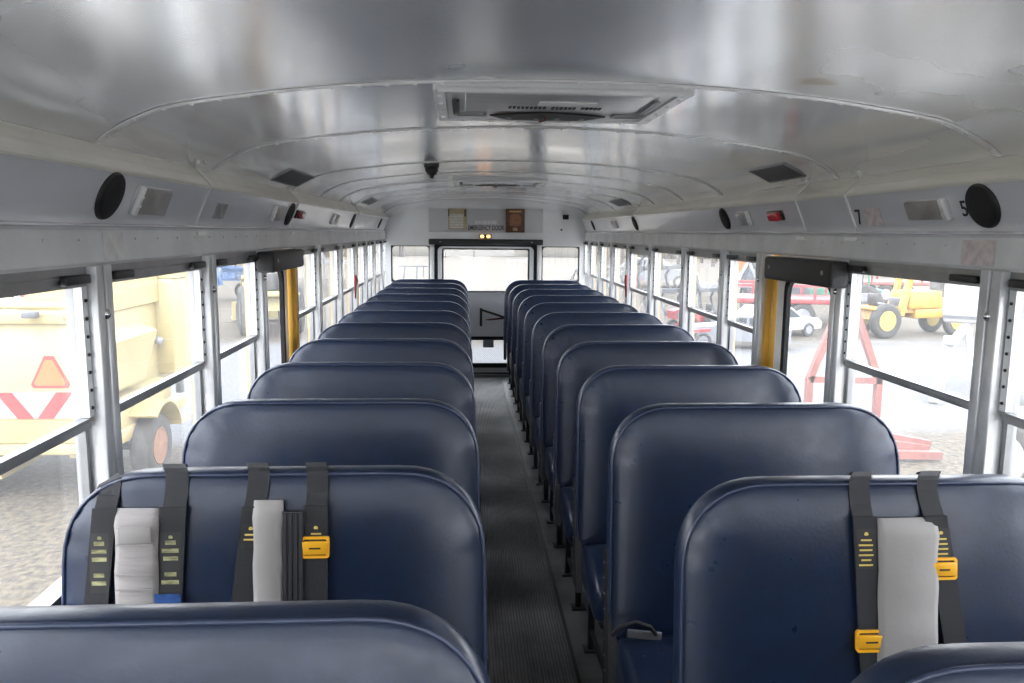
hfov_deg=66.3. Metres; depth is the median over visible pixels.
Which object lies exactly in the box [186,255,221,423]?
trim
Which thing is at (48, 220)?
panel
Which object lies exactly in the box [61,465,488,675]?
seat
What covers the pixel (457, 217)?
card
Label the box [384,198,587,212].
trim
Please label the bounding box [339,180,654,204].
trim
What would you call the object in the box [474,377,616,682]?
floor
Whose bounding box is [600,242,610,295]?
window
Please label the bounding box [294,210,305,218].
lamp
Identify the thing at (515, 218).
box
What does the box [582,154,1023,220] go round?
trim
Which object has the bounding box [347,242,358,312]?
trim
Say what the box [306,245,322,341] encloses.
trim
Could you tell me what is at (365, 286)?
trim
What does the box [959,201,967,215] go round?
painted number
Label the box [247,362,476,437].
seat
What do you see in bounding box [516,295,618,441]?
seat
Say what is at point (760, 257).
trim
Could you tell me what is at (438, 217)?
header board
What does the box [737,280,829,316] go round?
trailer
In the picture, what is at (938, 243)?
panel
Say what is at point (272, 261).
pad
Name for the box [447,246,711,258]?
hill
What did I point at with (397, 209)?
trim
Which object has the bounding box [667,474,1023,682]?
seat
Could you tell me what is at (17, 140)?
trim
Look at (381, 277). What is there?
trim
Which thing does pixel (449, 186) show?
trim
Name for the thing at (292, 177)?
ceiling speaker
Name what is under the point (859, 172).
trim
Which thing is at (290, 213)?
speaker
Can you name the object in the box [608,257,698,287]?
car
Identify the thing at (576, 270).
implement
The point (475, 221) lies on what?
white lettering
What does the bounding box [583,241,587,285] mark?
window
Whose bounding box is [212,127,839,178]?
trim
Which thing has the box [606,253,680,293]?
implement
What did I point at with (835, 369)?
trim
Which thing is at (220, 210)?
sticker
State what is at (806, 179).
trim
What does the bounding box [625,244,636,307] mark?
trim
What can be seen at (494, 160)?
trim
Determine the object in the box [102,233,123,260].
sticker
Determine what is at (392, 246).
window
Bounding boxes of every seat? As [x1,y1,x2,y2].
[0,599,490,682]
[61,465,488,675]
[182,398,479,513]
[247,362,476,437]
[289,338,473,391]
[317,322,472,365]
[338,310,470,342]
[354,301,470,330]
[366,294,469,317]
[376,288,468,307]
[384,283,468,301]
[391,279,468,297]
[503,280,580,389]
[507,284,591,403]
[511,289,602,420]
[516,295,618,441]
[522,303,637,468]
[529,312,662,502]
[539,324,694,547]
[553,341,738,610]
[573,365,801,682]
[603,402,899,682]
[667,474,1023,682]
[850,641,1023,682]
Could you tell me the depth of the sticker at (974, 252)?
2.02 m
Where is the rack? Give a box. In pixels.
[399,266,427,278]
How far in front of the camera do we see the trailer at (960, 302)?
12.40 m
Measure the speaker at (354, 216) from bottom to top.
0.108 m
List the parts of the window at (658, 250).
rail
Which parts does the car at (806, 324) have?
glass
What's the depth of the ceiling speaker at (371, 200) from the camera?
6.40 m
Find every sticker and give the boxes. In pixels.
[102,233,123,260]
[212,203,228,218]
[863,208,884,225]
[961,240,995,266]
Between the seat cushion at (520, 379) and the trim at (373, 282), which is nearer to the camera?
the seat cushion at (520, 379)
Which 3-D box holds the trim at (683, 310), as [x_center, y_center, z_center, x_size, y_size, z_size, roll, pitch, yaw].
[1.051,-0.192,4.721,0.084,0.739,0.080,0,8,-3]
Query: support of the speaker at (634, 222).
attached to the panel at (938, 243)
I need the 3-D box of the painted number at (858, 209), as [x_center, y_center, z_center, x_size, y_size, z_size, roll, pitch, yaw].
[1.159,-0.415,2.617,0.022,0.049,0.035,0,8,-3]
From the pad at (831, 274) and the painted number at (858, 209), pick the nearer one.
the painted number at (858, 209)
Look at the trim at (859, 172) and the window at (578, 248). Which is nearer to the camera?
the trim at (859, 172)
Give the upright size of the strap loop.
0.073 m
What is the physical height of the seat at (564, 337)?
1.095 m
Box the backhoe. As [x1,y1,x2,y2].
[231,273,304,335]
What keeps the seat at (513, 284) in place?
on the floor
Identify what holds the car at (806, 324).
on the outdoor background
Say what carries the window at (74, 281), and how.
in the panel at (48, 220)
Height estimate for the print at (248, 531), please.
0.028 m
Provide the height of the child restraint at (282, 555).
0.503 m
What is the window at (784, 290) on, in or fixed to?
in the panel at (938, 243)
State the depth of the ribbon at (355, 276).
5.88 m
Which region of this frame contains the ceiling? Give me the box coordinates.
[0,0,1023,214]
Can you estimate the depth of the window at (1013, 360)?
1.92 m
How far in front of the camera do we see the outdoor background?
13.20 m
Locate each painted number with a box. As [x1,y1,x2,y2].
[854,209,860,224]
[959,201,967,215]
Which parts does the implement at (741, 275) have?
frame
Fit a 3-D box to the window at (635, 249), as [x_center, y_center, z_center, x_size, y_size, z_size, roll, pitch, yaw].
[0.978,-0.374,5.943,0.068,0.712,0.691,0,8,-3]
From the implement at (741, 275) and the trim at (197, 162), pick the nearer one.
the trim at (197, 162)
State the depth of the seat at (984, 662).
0.94 m
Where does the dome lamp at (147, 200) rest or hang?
attached to the panel at (48, 220)
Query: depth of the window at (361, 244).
6.66 m
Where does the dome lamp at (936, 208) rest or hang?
attached to the panel at (938, 243)
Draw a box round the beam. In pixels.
[892,433,942,459]
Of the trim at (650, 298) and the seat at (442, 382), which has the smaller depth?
the seat at (442, 382)
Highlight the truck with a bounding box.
[0,272,190,478]
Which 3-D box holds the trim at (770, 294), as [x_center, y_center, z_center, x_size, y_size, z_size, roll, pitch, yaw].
[1.116,-0.005,3.417,0.050,0.730,0.098,0,8,-3]
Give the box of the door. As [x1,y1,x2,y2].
[434,244,536,376]
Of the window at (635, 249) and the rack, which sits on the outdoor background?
the rack
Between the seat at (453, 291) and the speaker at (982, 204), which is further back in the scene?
the seat at (453, 291)
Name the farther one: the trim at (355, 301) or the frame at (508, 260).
the frame at (508, 260)
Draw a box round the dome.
[424,164,438,178]
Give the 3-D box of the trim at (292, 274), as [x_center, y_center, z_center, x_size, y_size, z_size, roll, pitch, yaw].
[-1.089,-0.095,3.919,0.050,0.730,0.155,0,8,-3]
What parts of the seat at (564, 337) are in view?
leg, leg, backrest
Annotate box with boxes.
[506,209,524,232]
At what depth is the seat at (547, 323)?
4.96 m
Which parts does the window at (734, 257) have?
rail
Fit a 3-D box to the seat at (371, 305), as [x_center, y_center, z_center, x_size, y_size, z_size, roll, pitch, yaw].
[-0.727,0.281,5.535,0.891,1.095,0.540,0,8,-3]
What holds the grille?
attached to the ceiling speaker at (617, 202)
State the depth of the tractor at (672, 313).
20.55 m
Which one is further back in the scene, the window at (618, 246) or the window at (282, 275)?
the window at (618, 246)
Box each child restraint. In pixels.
[84,464,188,604]
[232,462,329,601]
[848,471,966,672]
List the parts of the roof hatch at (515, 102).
hatch panel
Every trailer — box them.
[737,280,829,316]
[863,275,929,302]
[928,283,979,402]
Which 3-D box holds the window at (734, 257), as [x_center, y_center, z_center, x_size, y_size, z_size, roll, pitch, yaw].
[1.111,-0.069,3.763,0.068,0.712,0.421,0,8,-3]
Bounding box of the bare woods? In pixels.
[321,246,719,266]
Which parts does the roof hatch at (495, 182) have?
hatch panel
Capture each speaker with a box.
[94,172,125,219]
[271,168,314,186]
[284,203,295,224]
[349,213,355,227]
[362,197,378,204]
[609,198,631,206]
[631,217,637,229]
[719,208,730,228]
[749,163,805,182]
[965,183,1000,227]
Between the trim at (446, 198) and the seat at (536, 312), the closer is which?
the seat at (536, 312)
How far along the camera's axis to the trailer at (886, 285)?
30.09 m
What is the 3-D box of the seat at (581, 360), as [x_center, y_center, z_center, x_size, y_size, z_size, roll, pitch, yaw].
[0.648,0.574,3.525,0.891,1.095,0.540,0,8,-3]
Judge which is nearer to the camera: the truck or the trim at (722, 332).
the trim at (722, 332)
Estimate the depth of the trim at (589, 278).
8.23 m
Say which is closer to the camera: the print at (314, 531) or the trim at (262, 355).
the print at (314, 531)
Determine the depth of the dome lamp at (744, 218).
3.63 m
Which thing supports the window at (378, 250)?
in the panel at (48, 220)
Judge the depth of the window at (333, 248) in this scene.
5.27 m
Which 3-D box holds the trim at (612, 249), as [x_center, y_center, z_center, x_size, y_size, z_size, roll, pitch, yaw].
[0.912,-0.511,7.005,0.084,0.739,0.080,0,8,-3]
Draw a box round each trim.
[0,121,388,218]
[86,264,123,491]
[96,80,1000,155]
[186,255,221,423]
[195,160,211,234]
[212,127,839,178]
[243,250,269,392]
[287,267,299,357]
[289,186,299,233]
[293,160,721,194]
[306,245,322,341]
[320,172,683,200]
[330,243,343,324]
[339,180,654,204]
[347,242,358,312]
[354,186,631,207]
[358,241,367,304]
[366,191,613,209]
[371,240,375,296]
[376,239,383,293]
[377,195,600,212]
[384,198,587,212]
[385,198,585,220]
[501,378,580,682]
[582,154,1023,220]
[587,241,595,288]
[597,242,606,295]
[609,243,619,300]
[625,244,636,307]
[646,245,660,318]
[679,248,696,337]
[716,251,738,351]
[751,253,778,364]
[761,278,777,368]
[794,178,808,239]
[823,259,848,402]
[843,170,861,240]
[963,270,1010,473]
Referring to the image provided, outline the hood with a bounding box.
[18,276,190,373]
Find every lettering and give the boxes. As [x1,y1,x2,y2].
[468,225,503,229]
[475,221,495,223]
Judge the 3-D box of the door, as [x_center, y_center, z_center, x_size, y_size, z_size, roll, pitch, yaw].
[-0.290,-0.332,8.644,1.120,1.459,0.102,0,8,-3]
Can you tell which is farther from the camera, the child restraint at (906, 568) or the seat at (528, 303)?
the seat at (528, 303)
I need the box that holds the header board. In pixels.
[429,208,542,232]
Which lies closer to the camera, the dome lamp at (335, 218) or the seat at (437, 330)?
the seat at (437, 330)
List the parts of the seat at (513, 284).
backrest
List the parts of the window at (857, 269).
rail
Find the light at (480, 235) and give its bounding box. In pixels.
[479,234,490,237]
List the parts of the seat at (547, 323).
leg, leg, backrest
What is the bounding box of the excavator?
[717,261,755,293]
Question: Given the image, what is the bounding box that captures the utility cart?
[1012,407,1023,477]
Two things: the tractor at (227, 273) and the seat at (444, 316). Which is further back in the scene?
the tractor at (227, 273)
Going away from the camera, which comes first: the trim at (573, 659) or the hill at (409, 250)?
the trim at (573, 659)
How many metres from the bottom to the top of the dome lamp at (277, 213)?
0.070 m
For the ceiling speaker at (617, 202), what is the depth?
6.25 m
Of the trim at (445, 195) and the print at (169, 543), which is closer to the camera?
the print at (169, 543)
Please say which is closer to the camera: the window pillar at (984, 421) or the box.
the window pillar at (984, 421)
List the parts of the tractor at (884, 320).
driver seat, lift frame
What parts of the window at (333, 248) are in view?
rail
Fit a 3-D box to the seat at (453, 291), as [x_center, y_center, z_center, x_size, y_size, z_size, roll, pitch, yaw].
[-0.808,0.095,6.872,0.891,1.095,0.540,0,8,-3]
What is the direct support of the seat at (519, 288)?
on the floor
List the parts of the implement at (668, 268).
frame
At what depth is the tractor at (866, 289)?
23.30 m
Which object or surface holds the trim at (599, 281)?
attached to the panel at (938, 243)
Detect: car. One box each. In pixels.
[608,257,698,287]
[694,312,791,343]
[737,304,821,336]
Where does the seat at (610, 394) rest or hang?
on the floor
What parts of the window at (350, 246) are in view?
rail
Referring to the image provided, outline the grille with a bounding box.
[610,199,628,205]
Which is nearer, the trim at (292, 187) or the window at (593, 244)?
the trim at (292, 187)
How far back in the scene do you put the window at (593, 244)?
8.18 m
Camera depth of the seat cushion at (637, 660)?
2.14 m
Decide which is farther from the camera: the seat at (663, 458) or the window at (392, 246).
the window at (392, 246)
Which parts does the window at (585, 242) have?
frame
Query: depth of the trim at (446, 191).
6.76 m
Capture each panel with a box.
[0,153,387,273]
[582,180,1023,272]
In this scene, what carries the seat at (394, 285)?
on the floor
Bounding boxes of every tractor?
[216,265,243,295]
[666,304,716,326]
[791,275,883,306]
[860,278,961,338]
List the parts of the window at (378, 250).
frame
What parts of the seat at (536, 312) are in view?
leg, leg, backrest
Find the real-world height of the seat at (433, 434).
1.095 m
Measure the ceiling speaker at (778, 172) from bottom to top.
0.053 m
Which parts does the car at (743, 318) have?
glass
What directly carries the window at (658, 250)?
in the panel at (938, 243)
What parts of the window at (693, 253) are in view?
rail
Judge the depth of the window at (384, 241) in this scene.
8.43 m
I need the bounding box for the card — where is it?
[448,208,466,229]
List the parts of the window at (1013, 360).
rail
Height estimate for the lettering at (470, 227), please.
0.053 m
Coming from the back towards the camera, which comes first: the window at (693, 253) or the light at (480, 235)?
the light at (480, 235)
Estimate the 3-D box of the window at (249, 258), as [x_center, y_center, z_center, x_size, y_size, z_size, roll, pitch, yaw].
[-1.047,0.023,2.964,0.068,0.712,0.586,0,8,-3]
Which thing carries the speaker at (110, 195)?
attached to the panel at (48, 220)
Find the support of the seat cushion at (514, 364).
on the seat at (523, 295)
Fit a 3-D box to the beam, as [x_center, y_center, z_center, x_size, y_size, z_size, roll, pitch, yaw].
[4.659,1.220,9.165,0.665,0.279,0.310,0,8,-3]
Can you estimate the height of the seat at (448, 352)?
1.095 m
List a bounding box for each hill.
[325,246,428,256]
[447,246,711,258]
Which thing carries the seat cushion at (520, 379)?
on the seat at (528, 303)
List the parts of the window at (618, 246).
rail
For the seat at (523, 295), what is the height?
1.095 m
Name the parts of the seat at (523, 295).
leg, backrest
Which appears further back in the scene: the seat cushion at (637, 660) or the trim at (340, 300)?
the trim at (340, 300)
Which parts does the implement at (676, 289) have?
frame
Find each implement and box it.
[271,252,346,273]
[554,269,596,280]
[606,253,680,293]
[641,274,717,314]
[674,322,710,340]
[698,262,755,307]
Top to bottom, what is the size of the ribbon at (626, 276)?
0.174 m
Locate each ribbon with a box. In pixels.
[354,275,357,297]
[624,275,627,296]
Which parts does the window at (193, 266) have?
rail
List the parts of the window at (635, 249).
rail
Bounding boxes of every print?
[91,536,106,585]
[161,535,178,583]
[244,527,253,540]
[309,526,320,539]
[859,532,873,565]
[938,531,947,554]
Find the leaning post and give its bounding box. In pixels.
[464,265,474,290]
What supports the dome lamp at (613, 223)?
attached to the panel at (938, 243)
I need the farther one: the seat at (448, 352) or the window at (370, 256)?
the window at (370, 256)
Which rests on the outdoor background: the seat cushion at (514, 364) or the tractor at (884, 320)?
the tractor at (884, 320)
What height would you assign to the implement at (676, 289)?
1.569 m
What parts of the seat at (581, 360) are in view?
leg, leg, backrest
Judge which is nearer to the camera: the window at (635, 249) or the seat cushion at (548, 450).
the seat cushion at (548, 450)
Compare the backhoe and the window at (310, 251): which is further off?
the backhoe
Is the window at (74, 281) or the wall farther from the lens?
the wall
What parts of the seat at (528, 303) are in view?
leg, backrest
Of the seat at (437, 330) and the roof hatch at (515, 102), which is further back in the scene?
the seat at (437, 330)
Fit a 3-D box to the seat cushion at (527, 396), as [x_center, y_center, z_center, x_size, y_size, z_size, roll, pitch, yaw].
[0.531,0.475,5.468,0.848,0.165,0.367,0,8,-3]
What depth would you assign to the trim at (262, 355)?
3.26 m
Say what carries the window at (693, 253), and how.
in the panel at (938, 243)
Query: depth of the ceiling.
1.65 m
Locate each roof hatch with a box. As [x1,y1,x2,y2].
[433,82,693,123]
[453,177,548,187]
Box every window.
[0,267,94,605]
[110,256,205,422]
[216,251,258,389]
[266,248,289,363]
[287,246,317,341]
[321,244,339,324]
[342,242,355,312]
[358,241,365,304]
[367,240,373,298]
[376,240,381,292]
[383,239,386,273]
[391,245,429,281]
[541,247,579,282]
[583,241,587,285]
[590,241,597,289]
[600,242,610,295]
[613,243,625,300]
[629,244,648,307]
[652,246,681,317]
[686,248,719,336]
[726,251,756,354]
[773,255,832,375]
[843,260,980,409]
[998,272,1023,474]
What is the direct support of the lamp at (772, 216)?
attached to the panel at (938, 243)
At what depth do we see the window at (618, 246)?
6.92 m
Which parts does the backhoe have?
driver seat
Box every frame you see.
[507,259,527,285]
[803,310,882,417]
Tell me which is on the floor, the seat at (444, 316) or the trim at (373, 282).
the seat at (444, 316)
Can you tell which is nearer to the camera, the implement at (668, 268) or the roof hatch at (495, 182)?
the roof hatch at (495, 182)
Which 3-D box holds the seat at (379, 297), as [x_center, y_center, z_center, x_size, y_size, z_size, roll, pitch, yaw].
[-0.767,0.188,6.204,0.891,1.095,0.540,0,8,-3]
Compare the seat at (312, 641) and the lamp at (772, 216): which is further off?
the lamp at (772, 216)
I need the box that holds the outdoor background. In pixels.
[0,256,1023,606]
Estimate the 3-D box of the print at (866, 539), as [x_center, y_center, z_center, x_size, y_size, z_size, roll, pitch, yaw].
[0.715,0.419,1.581,0.031,0.068,0.009,0,8,-3]
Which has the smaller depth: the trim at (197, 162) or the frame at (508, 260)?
the trim at (197, 162)
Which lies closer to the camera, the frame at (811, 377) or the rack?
the frame at (811, 377)
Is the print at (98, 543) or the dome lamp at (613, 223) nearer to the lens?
the print at (98, 543)
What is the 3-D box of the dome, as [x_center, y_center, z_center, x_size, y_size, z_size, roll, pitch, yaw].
[-0.415,-0.879,4.050,0.080,0.072,0.080,0,8,-3]
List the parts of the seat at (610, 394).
leg, seat frame, leg, backrest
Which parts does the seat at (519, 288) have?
backrest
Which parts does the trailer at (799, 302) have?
rail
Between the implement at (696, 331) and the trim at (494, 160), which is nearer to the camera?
the trim at (494, 160)
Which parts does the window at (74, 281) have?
rail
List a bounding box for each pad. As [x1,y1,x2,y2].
[256,249,303,272]
[429,239,542,244]
[764,256,848,288]
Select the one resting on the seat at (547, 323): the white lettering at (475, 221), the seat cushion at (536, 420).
the seat cushion at (536, 420)
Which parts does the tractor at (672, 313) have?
driver seat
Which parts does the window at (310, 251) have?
rail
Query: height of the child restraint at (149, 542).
0.503 m
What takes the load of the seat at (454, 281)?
on the floor
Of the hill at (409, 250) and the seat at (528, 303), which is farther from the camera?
the hill at (409, 250)
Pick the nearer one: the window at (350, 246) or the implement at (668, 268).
the window at (350, 246)
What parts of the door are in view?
wired glass, handle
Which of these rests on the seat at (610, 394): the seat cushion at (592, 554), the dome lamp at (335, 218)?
the seat cushion at (592, 554)
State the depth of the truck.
7.70 m
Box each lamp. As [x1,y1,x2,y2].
[127,185,172,215]
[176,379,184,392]
[268,205,285,221]
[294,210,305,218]
[330,214,339,224]
[611,221,618,228]
[735,211,753,225]
[766,210,784,221]
[904,198,952,220]
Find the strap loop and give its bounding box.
[611,620,661,639]
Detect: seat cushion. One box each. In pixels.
[514,364,515,383]
[519,378,521,401]
[526,395,529,424]
[534,418,539,452]
[545,447,552,490]
[560,486,572,542]
[582,544,606,622]
[616,635,672,682]
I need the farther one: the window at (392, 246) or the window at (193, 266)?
the window at (392, 246)
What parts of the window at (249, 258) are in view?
rail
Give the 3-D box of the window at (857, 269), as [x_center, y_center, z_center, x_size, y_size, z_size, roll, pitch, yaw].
[1.194,0.122,2.392,0.068,0.712,0.724,0,8,-3]
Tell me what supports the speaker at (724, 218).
attached to the panel at (938, 243)
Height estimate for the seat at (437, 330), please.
1.095 m
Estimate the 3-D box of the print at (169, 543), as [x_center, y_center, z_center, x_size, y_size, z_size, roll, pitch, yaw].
[-0.697,0.446,1.598,0.035,0.102,0.013,0,8,-3]
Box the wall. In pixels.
[384,206,585,286]
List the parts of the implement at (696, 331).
frame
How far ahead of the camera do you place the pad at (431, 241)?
8.48 m
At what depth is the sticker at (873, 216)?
2.52 m
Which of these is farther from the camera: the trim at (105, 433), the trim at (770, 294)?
the trim at (770, 294)
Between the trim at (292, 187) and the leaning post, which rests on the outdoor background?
the leaning post

